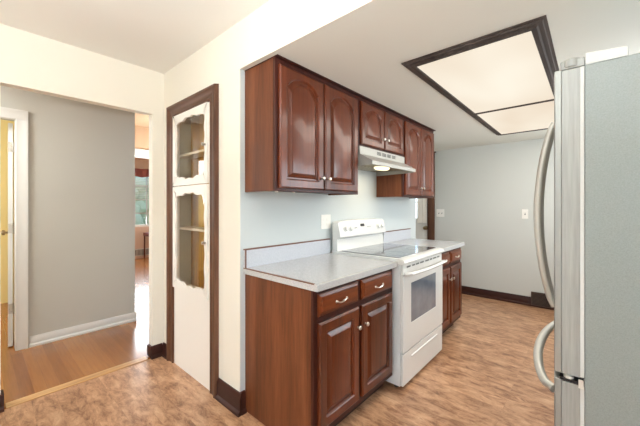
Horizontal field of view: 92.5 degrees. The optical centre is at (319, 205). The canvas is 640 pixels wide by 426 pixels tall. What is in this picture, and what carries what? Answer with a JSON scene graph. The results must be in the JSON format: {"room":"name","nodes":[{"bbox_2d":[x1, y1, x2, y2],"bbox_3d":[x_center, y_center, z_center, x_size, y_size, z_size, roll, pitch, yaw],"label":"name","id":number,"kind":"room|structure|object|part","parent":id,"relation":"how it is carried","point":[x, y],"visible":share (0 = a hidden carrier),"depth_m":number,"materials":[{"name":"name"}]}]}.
{"room":"kitchen","nodes":[
{"label":"kitchen","id":0,"kind":"room"},
{"bbox_2d":[0,119,13,303],"bbox_3d":[-4.934,0.074,3.403,0.100,2.472,3.750,0,0,42],"label":"wall","id":1,"kind":"structure","parent":0,"point":[3,123],"depth_m":4.11,"materials":[{"name":"paint"}]},
{"bbox_2d":[0,86,134,346],"bbox_3d":[-3.416,0.074,2.101,0.100,2.472,3.814,0,0,42],"label":"wall","id":2,"kind":"structure","parent":0,"point":[81,155],"depth_m":3.11,"materials":[{"name":"grey paint"}]},
{"bbox_2d":[1,123,13,346],"bbox_3d":[-3.136,0.269,3.070,0.110,2.058,0.779,0,0,-44],"label":"door","id":3,"kind":"structure","parent":2,"relation":"in","point":[10,232],"depth_m":2.82,"materials":[{"name":"white paint"}]},
{"bbox_2d":[0,107,27,350],"bbox_3d":[-3.070,0.221,2.471,0.126,2.178,1.028,0,0,42],"label":"trim","id":4,"kind":"structure","parent":2,"relation":"attached to","point":[20,117],"depth_m":2.79,"materials":[{"name":"white paint"}]},
{"bbox_2d":[29,311,136,347],"bbox_3d":[-2.429,1.262,3.196,0.126,0.095,0.893,0,0,42],"label":"baseboard","id":5,"kind":"structure","parent":2,"relation":"attached to","point":[52,336],"depth_m":3.11,"materials":[{"name":"white paint"}]},
{"bbox_2d":[0,24,163,345],"bbox_3d":[-2.544,0.074,1.444,0.080,2.472,4.028,0,0,42],"label":"wall","id":6,"kind":"structure","parent":0,"point":[31,62],"depth_m":2.38,"materials":[{"name":"white paint"}]},
{"bbox_2d":[0,389,3,412],"bbox_3d":[-2.958,1.258,0.955,0.106,0.105,2.746,0,0,42],"label":"baseboard","id":7,"kind":"structure","parent":6,"relation":"attached to","point":[2,390],"depth_m":1.95,"materials":[{"name":"brown wood"}]},
{"bbox_2d":[0,0,268,73],"bbox_3d":[-0.645,-1.187,-0.425,5.242,0.050,3.748,0,0,42],"label":"ceiling","id":8,"kind":"structure","parent":0,"point":[155,35],"depth_m":1.94,"materials":[{"name":"white paint"}]},
{"bbox_2d":[135,158,148,258],"bbox_3d":[-5.496,0.074,6.539,0.100,2.472,7.700,0,0,42],"label":"wall","id":9,"kind":"structure","parent":0,"point":[139,163],"depth_m":7.64,"materials":[{"name":"beige paint"}]},
{"bbox_2d":[135,168,148,176],"bbox_3d":[-4.129,-0.804,7.900,0.044,0.212,1.850,0,0,42],"label":"valance","id":10,"kind":"object","parent":9,"relation":"attached to","point":[138,172],"visible":0.17,"depth_m":7.58,"materials":[{"name":"red fabric"}]},
{"bbox_2d":[135,178,148,226],"bbox_3d":[-4.216,-0.150,7.977,0.050,1.360,1.650,0,0,42],"label":"window","id":11,"kind":"structure","parent":9,"relation":"in","point":[146,199],"depth_m":7.73,"materials":[{"name":"white paint"}]},
{"bbox_2d":[135,176,148,197],"bbox_3d":[-4.170,-0.507,7.936,0.028,0.606,1.510,0,0,42],"label":"window blind","id":12,"kind":"object","parent":11,"relation":"attached to","point":[135,176],"visible":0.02,"depth_m":7.62,"materials":[{"name":"white"}]},
{"bbox_2d":[135,248,148,255],"bbox_3d":[-4.408,1.160,7.679,0.016,0.180,0.450,0,0,42],"label":"air vent","id":13,"kind":"object","parent":9,"relation":"in","point":[138,252],"visible":0.68,"depth_m":7.63,"materials":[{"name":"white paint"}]},
{"bbox_2d":[135,126,148,149],"bbox_3d":[-2.582,-0.991,4.625,0.100,0.342,1.000,0,0,42],"label":"wall","id":14,"kind":"structure","parent":0,"point":[141,133],"depth_m":4.50,"materials":[{"name":"beige paint"}]},
{"bbox_2d":[135,148,148,158],"bbox_3d":[-2.582,-0.772,4.625,0.180,0.105,1.000,0,0,42],"label":"trim","id":15,"kind":"structure","parent":14,"relation":"attached to","point":[140,153],"depth_m":4.49,"materials":[{"name":"white paint"}]},
{"bbox_2d":[135,113,148,127],"bbox_3d":[-2.162,-1.187,3.518,2.098,0.050,7.600,0,0,42],"label":"ceiling","id":16,"kind":"structure","parent":0,"point":[141,120],"depth_m":4.18,"materials":[{"name":"beige paint"}]},
{"bbox_2d":[164,0,373,391],"bbox_3d":[0.618,0.074,1.000,5.242,2.472,0.100,0,0,42],"label":"wall","id":17,"kind":"structure","parent":0,"point":[276,24],"depth_m":1.98,"materials":[{"name":"white paint"}]},
{"bbox_2d":[147,342,165,359],"bbox_3d":[-1.403,1.258,2.650,0.185,0.105,0.110,0,0,42],"label":"baseboard","id":18,"kind":"structure","parent":17,"relation":"attached to","point":[155,351],"depth_m":2.65,"materials":[{"name":"brown wood"}]},
{"bbox_2d":[215,378,246,417],"bbox_3d":[-0.586,1.242,2.003,0.276,0.135,0.062,0,0,42],"label":"baseboard","id":19,"kind":"structure","parent":17,"relation":"attached to","point":[234,400],"depth_m":1.96,"materials":[{"name":"brown wood"}]},
{"bbox_2d":[0,257,553,425],"bbox_3d":[-1.486,1.335,2.907,10.920,0.050,7.620,0,0,42],"label":"floor","id":20,"kind":"structure","parent":0,"point":[484,373],"depth_m":2.25,"materials":[{"name":"brown wood"}]},
{"bbox_2d":[5,356,147,408],"bbox_3d":[-1.768,1.307,2.311,0.076,0.006,0.845,0,0,42],"label":"trim","id":21,"kind":"structure","parent":20,"relation":"on","point":[124,365],"depth_m":2.24,"materials":[{"name":"brown wood"}]},
{"bbox_2d":[143,232,148,257],"bbox_3d":[-4.114,0.990,7.646,0.400,0.640,0.410,0,0,42],"label":"side table","id":22,"kind":"object","parent":20,"relation":"on","point":[144,233],"visible":0.23,"depth_m":7.62,"materials":[{"name":"red wood"}]},
{"bbox_2d":[166,83,218,398],"bbox_3d":[-0.944,0.238,2.415,0.804,2.144,0.247,0,0,42],"label":"cupboard","id":23,"kind":"object","parent":20,"relation":"on","point":[192,299],"visible":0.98,"depth_m":2.42,"materials":[{"name":"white wood"}]},
{"bbox_3d":[-1.004,0.258,2.354,0.563,0.824,0.016,0,0,42],"label":"cupboard door","id":24,"kind":"part","parent":23,"relation":"part of","materials":[{"name":"white paint"}]},
{"bbox_3d":[-1.004,-0.447,2.354,0.563,0.573,0.016,0,0,42],"label":"cupboard door","id":25,"kind":"part","parent":23,"relation":"part of","materials":[{"name":"white paint"}]},
{"bbox_2d":[179,149,203,158],"bbox_3d":[-0.916,-0.426,2.457,0.768,0.018,0.126,0,0,42],"label":"shelf","id":26,"kind":"object","parent":23,"relation":"attached to","point":[199,154],"depth_m":2.57,"materials":[{"name":"beige paint"}]},
{"bbox_2d":[179,226,203,231],"bbox_3d":[-0.916,0.194,2.457,0.768,0.018,0.126,0,0,42],"label":"shelf","id":27,"kind":"object","parent":23,"relation":"attached to","point":[181,228],"depth_m":2.59,"materials":[{"name":"beige paint"}]},
{"bbox_3d":[-0.871,0.005,2.508,0.770,1.610,0.010,0,0,42],"label":"panel","id":28,"kind":"part","parent":23,"relation":"part of","materials":[{"name":"clear glass"}]},
{"bbox_2d":[245,269,391,425],"bbox_3d":[0.037,0.873,2.055,0.642,0.875,0.829,0,0,42],"label":"base cabinet","id":29,"kind":"object","parent":20,"relation":"on","point":[312,358],"visible":0.97,"depth_m":1.76,"materials":[{"name":"brown wood"}]},
{"bbox_3d":[-0.259,0.873,1.771,0.576,0.875,0.012,0,0,42],"label":"panel","id":30,"kind":"part","parent":29,"relation":"part of","materials":[{"name":"brown wood"}]},
{"bbox_2d":[243,238,396,291],"bbox_3d":[0.030,0.355,2.053,0.634,0.158,0.847,0,0,42],"label":"countertop","id":31,"kind":"structure","parent":29,"relation":"on","point":[308,265],"depth_m":1.99,"materials":[{"name":"grey laminate"}]},
{"bbox_3d":[0.113,0.517,1.712,0.022,0.119,0.360,0,0,42],"label":"drawer","id":32,"kind":"part","parent":29,"relation":"part of","materials":[{"name":"brown wood"}]},
{"bbox_3d":[0.112,0.890,1.712,0.020,0.560,0.360,0,0,42],"label":"cabinet door","id":33,"kind":"part","parent":29,"relation":"part of","materials":[{"name":"brown wood"}]},
{"bbox_3d":[0.234,0.823,1.880,0.018,0.775,0.829,0,0,42],"label":"frame","id":34,"kind":"part","parent":29,"relation":"part of","materials":[{"name":"brown wood"}]},
{"bbox_3d":[0.381,0.517,2.014,0.022,0.119,0.380,0,0,42],"label":"drawer","id":35,"kind":"part","parent":29,"relation":"part of","materials":[{"name":"brown wood"}]},
{"bbox_3d":[0.380,0.890,2.015,0.020,0.560,0.380,0,0,42],"label":"cabinet door","id":36,"kind":"part","parent":29,"relation":"part of","materials":[{"name":"brown wood"}]},
{"bbox_2d":[332,218,446,386],"bbox_3d":[0.621,0.717,2.619,0.715,1.186,0.772,0,0,42],"label":"electric range","id":37,"kind":"object","parent":20,"relation":"on","point":[417,278],"visible":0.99,"depth_m":2.41,"materials":[{"name":"white metal"}]},
{"bbox_3d":[0.599,0.398,2.638,0.658,0.044,0.772,0,0,42],"label":"cooktop frame","id":38,"kind":"part","parent":37,"relation":"part of","materials":[{"name":"white metal"}]},
{"bbox_2d":[343,243,435,257],"bbox_3d":[0.607,0.375,2.631,0.510,0.003,0.712,0,0,42],"label":"glass cooktop","id":39,"kind":"object","parent":37,"relation":"in","point":[390,250],"depth_m":2.55,"materials":[{"name":"grey glass"}]},
{"bbox_3d":[0.826,1.163,2.438,0.021,0.223,0.756,0,0,42],"label":"storage drawer","id":40,"kind":"part","parent":37,"relation":"part of","materials":[{"name":"white metal"}]},
{"bbox_3d":[0.827,0.770,2.437,0.024,0.544,0.756,0,0,42],"label":"oven door","id":41,"kind":"part","parent":37,"relation":"part of","materials":[{"name":"white metal"}]},
{"bbox_3d":[0.859,0.485,2.405,0.074,0.032,0.721,0,0,42],"label":"oven handle","id":42,"kind":"part","parent":37,"relation":"part of","materials":[{"name":"white ceramic"}]},
{"bbox_2d":[442,247,461,333],"bbox_3d":[1.079,0.873,3.231,0.642,0.875,0.730,0,0,42],"label":"base cabinet","id":43,"kind":"object","parent":20,"relation":"on","point":[451,270],"visible":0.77,"depth_m":3.07,"materials":[{"name":"brown wood"}]},
{"bbox_2d":[383,228,463,251],"bbox_3d":[1.077,0.355,3.235,0.634,0.158,0.739,0,0,42],"label":"countertop","id":44,"kind":"structure","parent":43,"relation":"on","point":[402,236],"depth_m":3.29,"materials":[{"name":"grey laminate"}]},
{"bbox_3d":[1.174,0.517,2.910,0.022,0.119,0.323,0,0,42],"label":"drawer","id":45,"kind":"part","parent":43,"relation":"part of","materials":[{"name":"brown wood"}]},
{"bbox_3d":[1.173,0.890,2.910,0.020,0.560,0.323,0,0,42],"label":"cabinet door","id":46,"kind":"part","parent":43,"relation":"part of","materials":[{"name":"brown wood"}]},
{"bbox_3d":[1.409,0.517,3.175,0.022,0.119,0.334,0,0,42],"label":"drawer","id":47,"kind":"part","parent":43,"relation":"part of","materials":[{"name":"brown wood"}]},
{"bbox_3d":[1.409,0.890,3.176,0.020,0.560,0.334,0,0,42],"label":"cabinet door","id":48,"kind":"part","parent":43,"relation":"part of","materials":[{"name":"brown wood"}]},
{"bbox_2d":[533,46,639,425],"bbox_3d":[1.349,0.416,1.097,0.956,1.789,0.908,0,0,42],"label":"refrigerator","id":49,"kind":"object","parent":20,"relation":"on","point":[595,128],"visible":1,"depth_m":0.94,"materials":[{"name":"grey metal"}]},
{"bbox_3d":[1.036,0.622,1.377,0.109,0.036,0.844,0,0,42],"label":"handle","id":50,"kind":"part","parent":49,"relation":"part of","materials":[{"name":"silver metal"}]},
{"bbox_3d":[1.002,0.040,1.361,0.088,0.814,0.026,0,0,42],"label":"handle","id":51,"kind":"part","parent":49,"relation":"part of","materials":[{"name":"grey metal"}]},
{"bbox_3d":[1.048,0.040,1.413,0.088,0.814,0.026,0,0,42],"label":"handle","id":52,"kind":"part","parent":49,"relation":"part of","materials":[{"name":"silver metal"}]},
{"bbox_3d":[1.072,0.892,1.346,0.036,0.655,0.902,0,0,42],"label":"freezer drawer","id":53,"kind":"part","parent":49,"relation":"part of","materials":[{"name":"silver metal"}]},
{"bbox_3d":[0.921,0.051,1.176,0.036,0.987,0.448,0,0,42],"label":"door","id":54,"kind":"part","parent":49,"relation":"part of","materials":[{"name":"silver metal"}]},
{"bbox_2d":[240,69,415,391],"bbox_3d":[0.307,0.224,2.936,0.120,2.172,2.578,0,0,42],"label":"wall","id":55,"kind":"structure","parent":0,"point":[267,218],"depth_m":2.27,"materials":[{"name":"grey paint"}]},
{"bbox_2d":[243,240,329,267],"bbox_3d":[-0.200,0.340,2.257,0.019,0.112,0.846,0,0,42],"label":"backsplash","id":56,"kind":"structure","parent":55,"relation":"attached to","point":[263,256],"depth_m":2.18,"materials":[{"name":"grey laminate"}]},
{"bbox_2d":[245,57,357,194],"bbox_3d":[-0.074,-0.467,2.156,0.342,0.778,0.838,0,0,42],"label":"upper cabinet","id":57,"kind":"object","parent":55,"relation":"attached to","point":[301,128],"visible":1,"depth_m":1.91,"materials":[{"name":"brown wood"}]},
{"bbox_3d":[-0.373,-0.471,1.869,0.276,0.770,0.012,0,0,42],"label":"panel","id":58,"kind":"part","parent":57,"relation":"part of","materials":[{"name":"brown wood"}]},
{"bbox_3d":[-0.107,-0.463,1.918,0.020,0.718,0.387,0,0,42],"label":"cabinet door","id":59,"kind":"part","parent":57,"relation":"part of","materials":[{"name":"brown wood"}]},
{"bbox_3d":[0.159,-0.463,2.218,0.020,0.718,0.387,0,0,42],"label":"cabinet door","id":60,"kind":"part","parent":57,"relation":"part of","materials":[{"name":"brown wood"}]},
{"bbox_2d":[321,214,330,228],"bbox_3d":[0.049,0.134,2.548,0.008,0.118,0.121,0,0,42],"label":"wall outlet","id":61,"kind":"object","parent":55,"relation":"attached to","point":[325,219],"visible":1,"depth_m":2.54,"materials":[{"name":"white plastic"}]},
{"bbox_2d":[358,96,402,156],"bbox_3d":[0.457,-0.661,2.755,0.342,0.390,0.758,0,0,42],"label":"upper cabinet","id":62,"kind":"object","parent":55,"relation":"attached to","point":[379,128],"visible":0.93,"depth_m":2.60,"materials":[{"name":"brown wood"}]},
{"bbox_3d":[0.437,-0.653,2.531,0.020,0.338,0.347,0,0,42],"label":"cabinet door","id":63,"kind":"part","parent":62,"relation":"part of","materials":[{"name":"brown wood"}]},
{"bbox_2d":[358,146,415,175],"bbox_3d":[0.487,-0.384,2.728,0.423,0.164,0.759,0,0,42],"label":"range hood","id":64,"kind":"object","parent":62,"relation":"attached to","point":[372,160],"visible":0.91,"depth_m":2.65,"materials":[{"name":"white metal"},{"name":"painted metal"}]},
{"bbox_3d":[0.676,-0.653,2.801,0.020,0.338,0.347,0,0,42],"label":"cabinet door","id":65,"kind":"part","parent":62,"relation":"part of","materials":[{"name":"brown wood"}]},
{"bbox_2d":[383,229,410,242],"bbox_3d":[0.847,0.340,3.439,0.019,0.112,0.739,0,0,42],"label":"backsplash","id":66,"kind":"structure","parent":55,"relation":"attached to","point":[392,236],"depth_m":3.44,"materials":[{"name":"white laminate"}]},
{"bbox_2d":[376,117,433,198],"bbox_3d":[0.962,-0.471,3.326,0.342,0.770,0.763,0,0,42],"label":"upper cabinet","id":67,"kind":"object","parent":55,"relation":"attached to","point":[418,141],"visible":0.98,"depth_m":3.12,"materials":[{"name":"brown wood"}]},
{"bbox_3d":[0.688,-0.471,3.066,0.276,0.770,0.012,0,0,42],"label":"panel","id":68,"kind":"part","parent":67,"relation":"part of","materials":[{"name":"brown wood"}]},
{"bbox_3d":[0.942,-0.463,3.101,0.020,0.718,0.350,0,0,42],"label":"cabinet door","id":69,"kind":"part","parent":67,"relation":"part of","materials":[{"name":"brown wood"}]},
{"bbox_3d":[1.048,-0.471,3.250,0.018,0.770,0.763,0,0,42],"label":"frame","id":70,"kind":"part","parent":67,"relation":"part of","materials":[{"name":"brown wood"}]},
{"bbox_3d":[1.183,-0.463,3.373,0.020,0.718,0.350,0,0,42],"label":"cabinet door","id":71,"kind":"part","parent":67,"relation":"part of","materials":[{"name":"brown wood"}]},
{"bbox_2d":[242,0,639,150],"bbox_3d":[1.750,-0.987,2.487,5.520,0.250,3.824,0,0,42],"label":"ceiling","id":72,"kind":"structure","parent":0,"point":[363,51],"depth_m":1.60,"materials":[{"name":"white paint"}]},
{"bbox_2d":[245,54,435,130],"bbox_3d":[0.424,-0.859,2.734,0.320,0.006,2.369,0,0,42],"label":"strip","id":73,"kind":"object","parent":72,"relation":"attached to","point":[277,55],"visible":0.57,"depth_m":2.17,"materials":[{"name":"brown wood"}]},
{"bbox_2d":[401,15,558,135],"bbox_3d":[1.587,-0.849,2.554,0.708,0.026,2.503,0,0,42],"label":"recessed light","id":74,"kind":"object","parent":72,"relation":"in","point":[503,79],"visible":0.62,"depth_m":1.99,"materials":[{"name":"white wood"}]},
{"bbox_2d":[418,31,553,112],"bbox_3d":[1.220,-0.849,2.139,0.579,0.006,1.267,0,0,42],"label":"diffuser","id":75,"kind":"object","parent":74,"relation":"attached to","point":[512,71],"depth_m":1.99,"materials":[{"name":"white plastic"}]},
{"bbox_2d":[478,101,553,133],"bbox_3d":[2.014,-0.849,3.036,0.579,0.006,1.084,0,0,42],"label":"diffuser","id":76,"kind":"object","parent":74,"relation":"attached to","point":[535,116],"depth_m":2.94,"materials":[{"name":"white plastic"}]},
{"bbox_2d":[434,138,553,296],"bbox_3d":[2.423,0.224,4.378,3.820,2.172,0.100,0,0,42],"label":"wall","id":77,"kind":"structure","parent":0,"point":[483,191],"depth_m":4.27,"materials":[{"name":"grey paint"}]},
{"bbox_2d":[416,202,426,238],"bbox_3d":[1.446,0.287,5.187,0.799,2.025,0.106,0,0,42],"label":"door","id":78,"kind":"structure","parent":77,"relation":"in","point":[421,228],"depth_m":5.01,"materials":[{"name":"white paint"}]},
{"bbox_2d":[417,198,426,222],"bbox_3d":[1.467,-0.185,5.151,0.685,0.931,0.024,0,0,42],"label":"door curtain","id":79,"kind":"object","parent":78,"relation":"hanging from","point":[421,202],"visible":0.38,"depth_m":4.98,"materials":[{"name":"white fabric"}]},
{"bbox_2d":[427,152,435,239],"bbox_3d":[1.460,0.230,5.209,1.058,2.160,0.134,0,0,42],"label":"trim","id":80,"kind":"structure","parent":77,"relation":"attached to","point":[430,201],"depth_m":4.86,"materials":[{"name":"brown wood"}]},
{"bbox_2d":[436,209,443,216],"bbox_3d":[1.879,0.116,4.783,0.121,0.118,0.016,0,0,42],"label":"light switch","id":81,"kind":"object","parent":77,"relation":"attached to","point":[439,212],"visible":1,"depth_m":4.79,"materials":[{"name":"white plastic"}]},
{"bbox_2d":[462,286,553,309],"bbox_3d":[2.811,1.252,3.949,2.670,0.115,0.028,0,0,42],"label":"baseboard","id":82,"kind":"structure","parent":77,"relation":"attached to","point":[502,296],"depth_m":4.23,"materials":[{"name":"brown wood"}]},
{"bbox_2d":[522,209,527,218],"bbox_3d":[2.710,0.110,4.047,0.070,0.125,0.016,0,0,42],"label":"light switch","id":83,"kind":"object","parent":77,"relation":"attached to","point":[524,211],"visible":1,"depth_m":4.05,"materials":[{"name":"white plastic"}]},
{"bbox_2d":[531,291,550,307],"bbox_3d":[2.821,1.202,3.907,0.210,0.175,0.018,0,0,42],"label":"air vent","id":84,"kind":"object","parent":77,"relation":"in","point":[537,299],"visible":0.77,"depth_m":3.91,"materials":[{"name":"brown metal"}]},
{"label":"outside","id":85,"kind":"structure","parent":0,"visible":0},
{"bbox_3d":[-9.490,1.385,11.079,11.900,0.050,20.000,0,0,42],"label":"ground","id":86,"kind":"structure","parent":85,"visible":0},
{"bbox_2d":[135,177,148,224],"bbox_3d":[-6.147,0.139,9.685,1.492,2.442,3.982,0,0,42],"label":"shrub","id":87,"kind":"object","parent":86,"relation":"on","point":[140,205],"visible":0.07,"depth_m":9.56,"materials":[{"name":"green plant"}]}
]}

